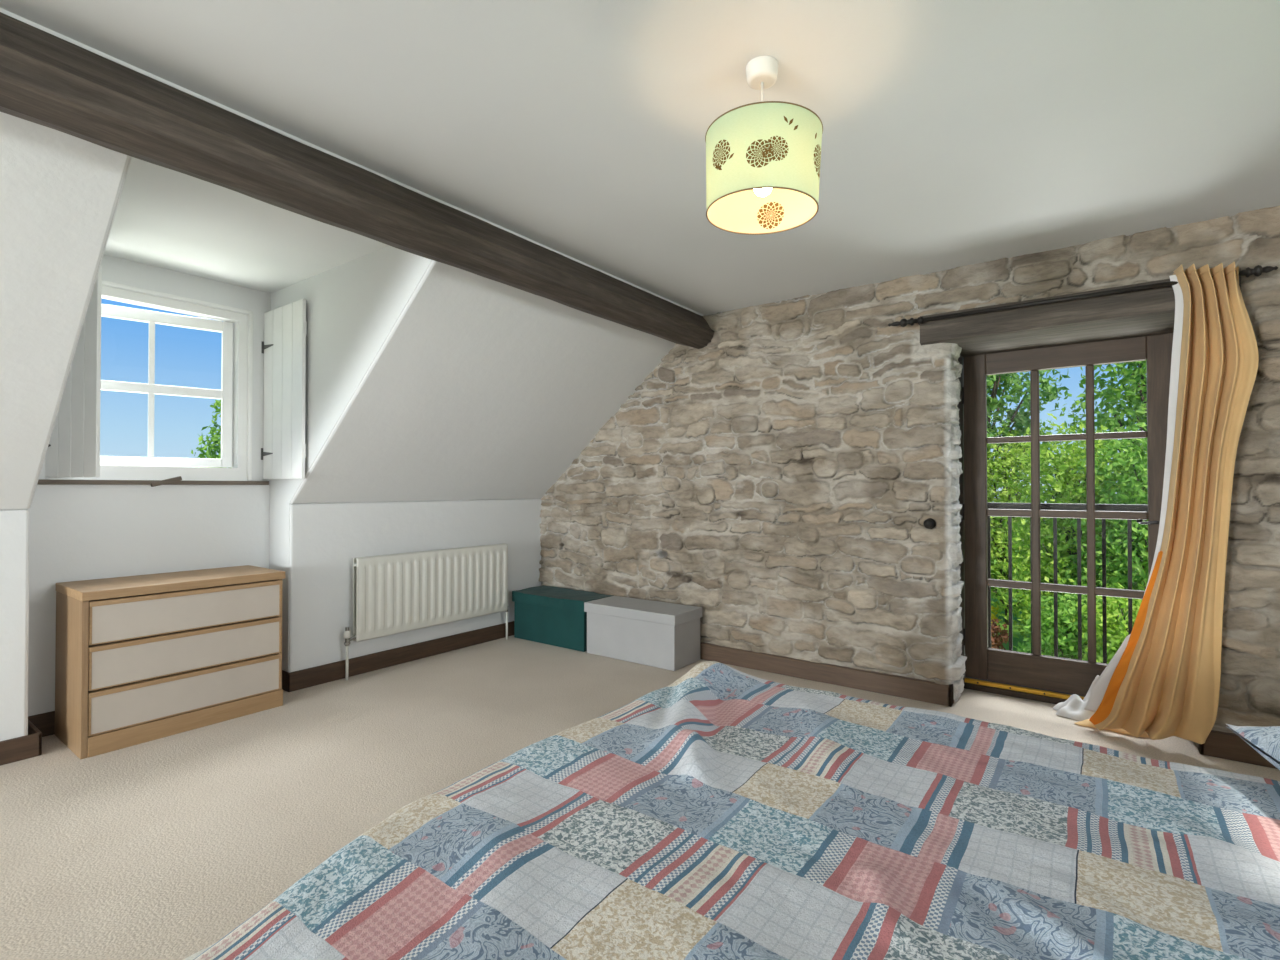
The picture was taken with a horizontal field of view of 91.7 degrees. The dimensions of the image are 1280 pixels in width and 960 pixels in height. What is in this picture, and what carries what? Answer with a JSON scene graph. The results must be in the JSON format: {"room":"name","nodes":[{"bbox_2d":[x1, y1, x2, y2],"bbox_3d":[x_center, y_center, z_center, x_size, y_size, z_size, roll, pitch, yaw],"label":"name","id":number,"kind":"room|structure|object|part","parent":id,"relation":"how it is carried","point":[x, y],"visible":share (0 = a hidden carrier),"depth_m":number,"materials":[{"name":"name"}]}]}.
{"room":"bedroom","nodes":[
{"label":"bedroom","id":0,"kind":"room"},
{"bbox_2d":[26,157,431,734],"bbox_3d":[-1.961,0.011,2.901,1.910,2.542,1.310,0,-1,36],"label":"wall","id":1,"kind":"structure","parent":0,"point":[78,532],"depth_m":3.33,"materials":[{"name":"white paint"}]},
{"bbox_2d":[45,280,252,480],"bbox_3d":[-2.714,-0.509,3.454,0.283,1.023,0.914,0,-1,36],"label":"window","id":2,"kind":"structure","parent":1,"relation":"in","point":[235,394],"depth_m":3.57,"materials":[{"name":"white paint"}]},
{"bbox_2d":[46,266,101,476],"bbox_3d":[-2.733,-0.521,2.999,0.303,1.016,0.045,0,-1,7],"label":"window shutter","id":3,"kind":"object","parent":2,"relation":"attached to","point":[73,450],"visible":0.49,"depth_m":2.97,"materials":[{"name":"white paint"}]},
{"bbox_2d":[37,479,268,484],"bbox_3d":[-2.624,0.014,3.394,0.118,0.024,1.068,0,-1,36],"label":"trim","id":4,"kind":"structure","parent":1,"relation":"attached to","point":[40,481],"depth_m":3.28,"materials":[{"name":"brown wood"}]},
{"bbox_2d":[151,476,181,486],"bbox_3d":[-2.569,0.008,3.371,0.026,0.058,0.139,0,-1,36],"label":"wooden peg","id":5,"kind":"object","parent":4,"relation":"on","point":[178,478],"visible":1,"depth_m":3.36,"materials":[{"name":"brown wood"}]},
{"bbox_2d":[261,299,306,478],"bbox_3d":[-2.099,-0.513,3.658,0.503,1.016,0.046,0,-1,36],"label":"window shutter","id":6,"kind":"object","parent":1,"relation":"attached to","point":[283,452],"visible":1,"depth_m":3.62,"materials":[{"name":"white paint"}]},
{"bbox_2d":[0,112,675,740],"bbox_3d":[-3.133,-0.072,1.064,1.620,2.668,9.650,0,-1,36],"label":"wall","id":7,"kind":"structure","parent":0,"point":[482,392],"depth_m":3.60,"materials":[{"name":"white paint"}]},
{"bbox_2d":[0,621,513,765],"bbox_3d":[-3.790,1.161,1.502,0.287,0.112,9.600,0,-1,36],"label":"baseboard","id":8,"kind":"structure","parent":7,"relation":"attached to","point":[309,677],"depth_m":3.88,"materials":[{"name":"brown wood"}]},
{"bbox_2d":[344,543,507,680],"bbox_3d":[-1.447,0.872,4.387,0.105,0.754,1.325,0,-1,36],"label":"radiator","id":9,"kind":"object","parent":7,"relation":"attached to","point":[400,592],"visible":1,"depth_m":4.26,"materials":[{"name":"metal"}]},
{"bbox_3d":[-1.441,0.757,4.411,0.028,0.524,1.240,0,-1,36],"label":"panel","id":10,"kind":"part","parent":9,"relation":"part of","materials":[{"name":"metal"}]},
{"bbox_3d":[-1.403,0.757,4.383,0.028,0.524,1.240,0,-1,36],"label":"panel","id":11,"kind":"part","parent":9,"relation":"part of","materials":[{"name":"metal"}]},
{"bbox_2d":[0,0,1279,315],"bbox_3d":[-1.738,-1.271,0.207,5.480,0.163,10.300,0,-1,36],"label":"ceiling","id":12,"kind":"structure","parent":0,"point":[956,133],"depth_m":2.03,"materials":[{"name":"white paint"}]},
{"bbox_2d":[0,12,713,348],"bbox_3d":[-2.469,-1.098,0.581,0.408,0.281,9.600,0,-1,36],"label":"ceiling beam","id":13,"kind":"structure","parent":12,"relation":"attached to","point":[49,80],"depth_m":2.05,"materials":[{"name":"brown wood"}]},
{"bbox_2d":[705,56,822,234],"bbox_3d":[0.352,-0.972,1.778,0.330,0.426,0.330,0,-1,36],"label":"pendant lamp","id":14,"kind":"object","parent":12,"relation":"hanging from","point":[763,158],"visible":1,"depth_m":1.67,"materials":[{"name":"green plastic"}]},
{"bbox_3d":[0.351,-1.055,1.780,0.008,0.170,0.006,0,-1,36],"label":"cord","id":15,"kind":"part","parent":14,"relation":"part of","materials":[{"name":"white plastic"}]},
{"bbox_3d":[0.352,-0.859,1.777,0.055,0.092,0.055,0,-1,36],"label":"bulb","id":16,"kind":"part","parent":14,"relation":"part of","materials":[{"name":"white glass"}]},
{"bbox_2d":[0,635,1279,959],"bbox_3d":[-1.792,1.263,0.249,5.650,0.120,10.350,0,-1,36],"label":"floor","id":17,"kind":"structure","parent":0,"point":[158,849],"depth_m":2.55,"materials":[{"name":"carpet"}]},
{"bbox_2d":[55,565,284,759],"bbox_3d":[-2.392,0.868,3.213,0.467,0.735,0.853,0,-1,36],"label":"dresser","id":18,"kind":"object","parent":17,"relation":"on","point":[139,659],"visible":1,"depth_m":2.99,"materials":[{"name":"brown wood"}]},
{"bbox_3d":[-2.638,0.885,2.882,0.461,0.694,0.024,0,-1,36],"label":"panel","id":19,"kind":"part","parent":18,"relation":"part of","materials":[{"name":"brown wood"}]},
{"bbox_3d":[-2.214,1.046,3.089,0.032,0.192,0.811,0,-1,36],"label":"drawer","id":20,"kind":"part","parent":18,"relation":"part of","materials":[{"name":"brown wood"}]},
{"bbox_3d":[-2.217,1.055,3.089,0.022,0.166,0.791,0,-1,36],"label":"drawer panel","id":21,"kind":"part","parent":18,"relation":"part of","materials":[{"name":"white wood"}]},
{"bbox_3d":[-2.214,0.845,3.091,0.032,0.194,0.811,0,-1,36],"label":"drawer","id":22,"kind":"part","parent":18,"relation":"part of","materials":[{"name":"brown wood"}]},
{"bbox_3d":[-2.217,0.854,3.091,0.022,0.168,0.791,0,-1,36],"label":"drawer panel","id":23,"kind":"part","parent":18,"relation":"part of","materials":[{"name":"white wood"}]},
{"bbox_3d":[-2.217,0.652,3.093,0.022,0.168,0.791,0,-1,36],"label":"drawer panel","id":24,"kind":"part","parent":18,"relation":"part of","materials":[{"name":"white wood"}]},
{"bbox_3d":[-2.214,0.643,3.093,0.032,0.194,0.811,0,-1,36],"label":"drawer","id":25,"kind":"part","parent":18,"relation":"part of","materials":[{"name":"brown wood"}]},
{"bbox_3d":[-2.155,0.892,3.542,0.457,0.694,0.019,0,-1,36],"label":"panel","id":26,"kind":"part","parent":18,"relation":"part of","materials":[{"name":"brown wood"}]},
{"bbox_2d":[183,942,216,959],"bbox_3d":[0.527,0.958,0.899,2.020,0.505,1.740,0,-1,36],"label":"bed","id":27,"kind":"object","parent":17,"relation":"on","point":[195,955],"visible":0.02,"depth_m":0.93,"materials":[{"name":"white fabric"}]},
{"bbox_2d":[193,661,1279,959],"bbox_3d":[0.433,0.867,0.955,2.048,0.521,2.039,0,-1,36],"label":"patchwork quilt","id":28,"kind":"object","parent":27,"relation":"on","point":[720,812],"visible":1,"depth_m":1.10,"materials":[{"name":"fabric"}]},
{"bbox_2d":[1226,724,1279,769],"bbox_3d":[1.443,0.553,1.012,0.479,0.183,0.700,0,-1,20],"label":"pillow","id":29,"kind":"object","parent":28,"relation":"on","point":[1265,740],"visible":1,"depth_m":1.33,"materials":[{"name":"fabric"}]},
{"bbox_2d":[512,585,613,651],"bbox_3d":[-0.608,1.065,4.853,0.763,0.374,0.355,0,-1,36],"label":"storage box","id":30,"kind":"object","parent":17,"relation":"on","point":[550,615],"visible":0.84,"depth_m":4.73,"materials":[{"name":"green fabric"}]},
{"bbox_3d":[-0.608,0.923,4.854,0.763,0.089,0.355,0,-1,36],"label":"lid","id":31,"kind":"part","parent":30,"relation":"part of","materials":[{"name":"green fabric"}]},
{"bbox_2d":[584,596,701,670],"bbox_3d":[0.015,1.064,4.392,0.782,0.366,0.352,0,-1,36],"label":"storage box","id":32,"kind":"object","parent":17,"relation":"on","point":[664,635],"visible":1,"depth_m":4.24,"materials":[{"name":"grey fabric"}]},
{"bbox_3d":[0.015,0.916,4.393,0.782,0.071,0.352,0,-1,36],"label":"lid","id":33,"kind":"part","parent":32,"relation":"part of","materials":[{"name":"grey fabric"}]},
{"bbox_2d":[538,206,1279,746],"bbox_3d":[1.147,0.038,3.949,4.918,2.450,0.264,0,-1,36],"label":"wall","id":34,"kind":"structure","parent":0,"point":[779,477],"depth_m":3.76,"materials":[{"name":"stone"}]},
{"bbox_2d":[0,8,702,315],"bbox_3d":[-2.414,-1.197,0.517,0.062,0.014,9.560,0,-1,36],"label":"trim","id":35,"kind":"structure","parent":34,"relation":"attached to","point":[4,11],"depth_m":2.06,"materials":[{"name":"white paint"}]},
{"bbox_2d":[700,642,953,706],"bbox_3d":[0.509,1.193,4.452,3.178,0.112,0.314,0,-1,36],"label":"baseboard","id":36,"kind":"structure","parent":34,"relation":"attached to","point":[893,685],"depth_m":3.77,"materials":[{"name":"brown wood"}]},
{"bbox_2d":[923,518,935,528],"bbox_3d":[1.605,0.243,3.450,0.060,0.060,0.062,0,-1,36],"label":"handle","id":37,"kind":"object","parent":34,"relation":"attached to","point":[929,523],"visible":1,"depth_m":3.43,"materials":[{"name":"black metal"}]},
{"bbox_2d":[888,265,1277,326],"bbox_3d":[2.053,-0.885,3.085,1.573,0.050,0.084,0,-1,36],"label":"pole","id":38,"kind":"object","parent":34,"relation":"attached to","point":[1258,270],"visible":0.88,"depth_m":3.04,"materials":[{"name":"black metal"}]},
{"bbox_2d":[1053,262,1258,743],"bbox_3d":[2.381,0.143,2.979,0.336,2.168,0.819,0,-1,-6],"label":"door curtain","id":39,"kind":"object","parent":38,"relation":"hanging from","point":[1163,680],"visible":1,"depth_m":2.75,"materials":[{"name":"orange fabric"}]},
{"bbox_2d":[1197,730,1277,768],"bbox_3d":[2.869,1.174,2.716,0.664,0.112,0.314,0,-1,36],"label":"baseboard","id":40,"kind":"structure","parent":34,"relation":"attached to","point":[1224,745],"depth_m":2.73,"materials":[{"name":"brown wood"}]},
{"bbox_3d":[1.235,0.018,4.126,5.350,2.655,0.440,0,-1,36],"label":"wall","id":41,"kind":"structure","parent":0,"visible":0},
{"bbox_2d":[957,333,1172,703],"bbox_3d":[2.310,0.208,3.398,1.140,2.060,0.335,0,-1,36],"label":"door","id":42,"kind":"structure","parent":41,"relation":"in","point":[1035,676],"depth_m":3.53,"materials":[{"name":"brown wood"}]},
{"bbox_3d":[2.310,0.208,3.398,1.140,2.060,0.335,0,-1,36],"label":"frame","id":43,"kind":"part","parent":42,"relation":"part of","materials":[{"name":"brown wood"}]},
{"bbox_3d":[2.640,0.225,3.194,0.148,0.160,0.059,0,-1,24],"label":"handle","id":44,"kind":"part","parent":42,"relation":"part of","materials":[{"name":"silver metal"}]},
{"bbox_2d":[987,502,1147,663],"bbox_3d":[2.474,0.678,3.567,1.520,1.083,0.140,0,-1,36],"label":"balcony railing","id":45,"kind":"object","parent":41,"relation":"attached to","point":[990,505],"visible":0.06,"depth_m":3.59,"materials":[{"name":"black metal"}]},
{"bbox_3d":[2.503,0.160,3.611,1.500,0.045,0.045,0,-1,36],"label":"rail","id":46,"kind":"part","parent":45,"relation":"part of","materials":[{"name":"black metal"}]},
{"bbox_2d":[920,268,1240,356],"bbox_3d":[2.231,-0.835,3.282,1.305,0.173,0.480,0,-1,36],"label":"lintel","id":47,"kind":"object","parent":41,"relation":"attached to","point":[1150,312],"visible":0.77,"depth_m":3.18,"materials":[{"name":"brown wood"}]},
{"label":"outside","id":48,"kind":"structure","parent":0,"visible":0},
{"bbox_2d":[991,516,1144,659],"bbox_3d":[8.043,4.192,17.346,120.000,0.200,150.000,0,-1,36],"label":"ground","id":49,"kind":"structure","parent":48,"point":[1015,628],"depth_m":17.36,"materials":[{"name":"green plant"}]},
{"bbox_2d":[191,400,231,467],"bbox_3d":[-10.927,0.307,19.069,4.645,7.618,4.394,0,-1,36],"label":"tree","id":50,"kind":"object","parent":49,"relation":"on","point":[213,448],"visible":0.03,"depth_m":18.04,"materials":[{"name":"green plant"}]},
{"bbox_2d":[991,605,1001,634],"bbox_3d":[8.005,3.321,14.889,1.192,1.494,0.947,0,-1,36],"label":"flowering bush","id":51,"kind":"object","parent":49,"relation":"on","point":[993,616],"visible":0.03,"depth_m":14.63,"materials":[{"name":"yellow plant"}]},
{"bbox_2d":[991,619,1008,649],"bbox_3d":[7.790,3.551,14.082,1.043,1.022,0.991,0,-1,36],"label":"shrub","id":52,"kind":"object","parent":49,"relation":"on","point":[995,640],"visible":0.22,"depth_m":13.80,"materials":[{"name":"orange plant"}]},
{"bbox_2d":[987,369,1069,498],"bbox_3d":[10.244,-0.292,18.692,4.516,8.809,3.323,0,-1,36],"label":"tree","id":53,"kind":"object","parent":49,"relation":"on","point":[1021,419],"visible":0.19,"depth_m":17.84,"materials":[{"name":"green plant"}]},
{"bbox_2d":[987,422,1082,624],"bbox_3d":[10.373,1.285,17.634,4.191,5.962,3.168,0,-1,36],"label":"shrub","id":54,"kind":"object","parent":49,"relation":"on","point":[995,465],"visible":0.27,"depth_m":17.30,"materials":[{"name":"green plant"}]},
{"bbox_2d":[1013,584,1112,661],"bbox_3d":[7.844,2.974,11.562,1.956,2.166,1.907,0,-1,36],"label":"shrub","id":55,"kind":"object","parent":49,"relation":"on","point":[1067,633],"visible":0.39,"depth_m":11.30,"materials":[{"name":"green plant"}]},
{"bbox_2d":[990,413,1147,658],"bbox_3d":[9.651,1.303,13.948,3.506,5.685,3.054,0,-1,11],"label":"tree","id":56,"kind":"object","parent":49,"relation":"on","point":[1065,488],"visible":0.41,"depth_m":13.78,"materials":[{"name":"green plant"}]},
{"bbox_2d":[1042,422,1147,652],"bbox_3d":[10.249,1.556,12.479,3.907,5.516,3.391,0,-1,36],"label":"tree","id":57,"kind":"object","parent":49,"relation":"on","point":[1136,462],"visible":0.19,"depth_m":12.33,"materials":[{"name":"green plant"}]},
{"bbox_2d":[1052,360,1146,551],"bbox_3d":[13.137,-0.298,15.368,4.536,8.745,4.963,1,-1,-39],"label":"tree","id":58,"kind":"object","parent":49,"relation":"on","point":[1133,374],"visible":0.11,"depth_m":15.53,"materials":[{"name":"green plant"}]},
{"bbox_2d":[1071,583,1141,663],"bbox_3d":[8.302,2.886,10.540,1.707,2.349,1.643,0,-1,36],"label":"shrub","id":59,"kind":"object","parent":49,"relation":"on","point":[1117,630],"visible":0.25,"depth_m":10.49,"materials":[{"name":"green plant"}]}
]}

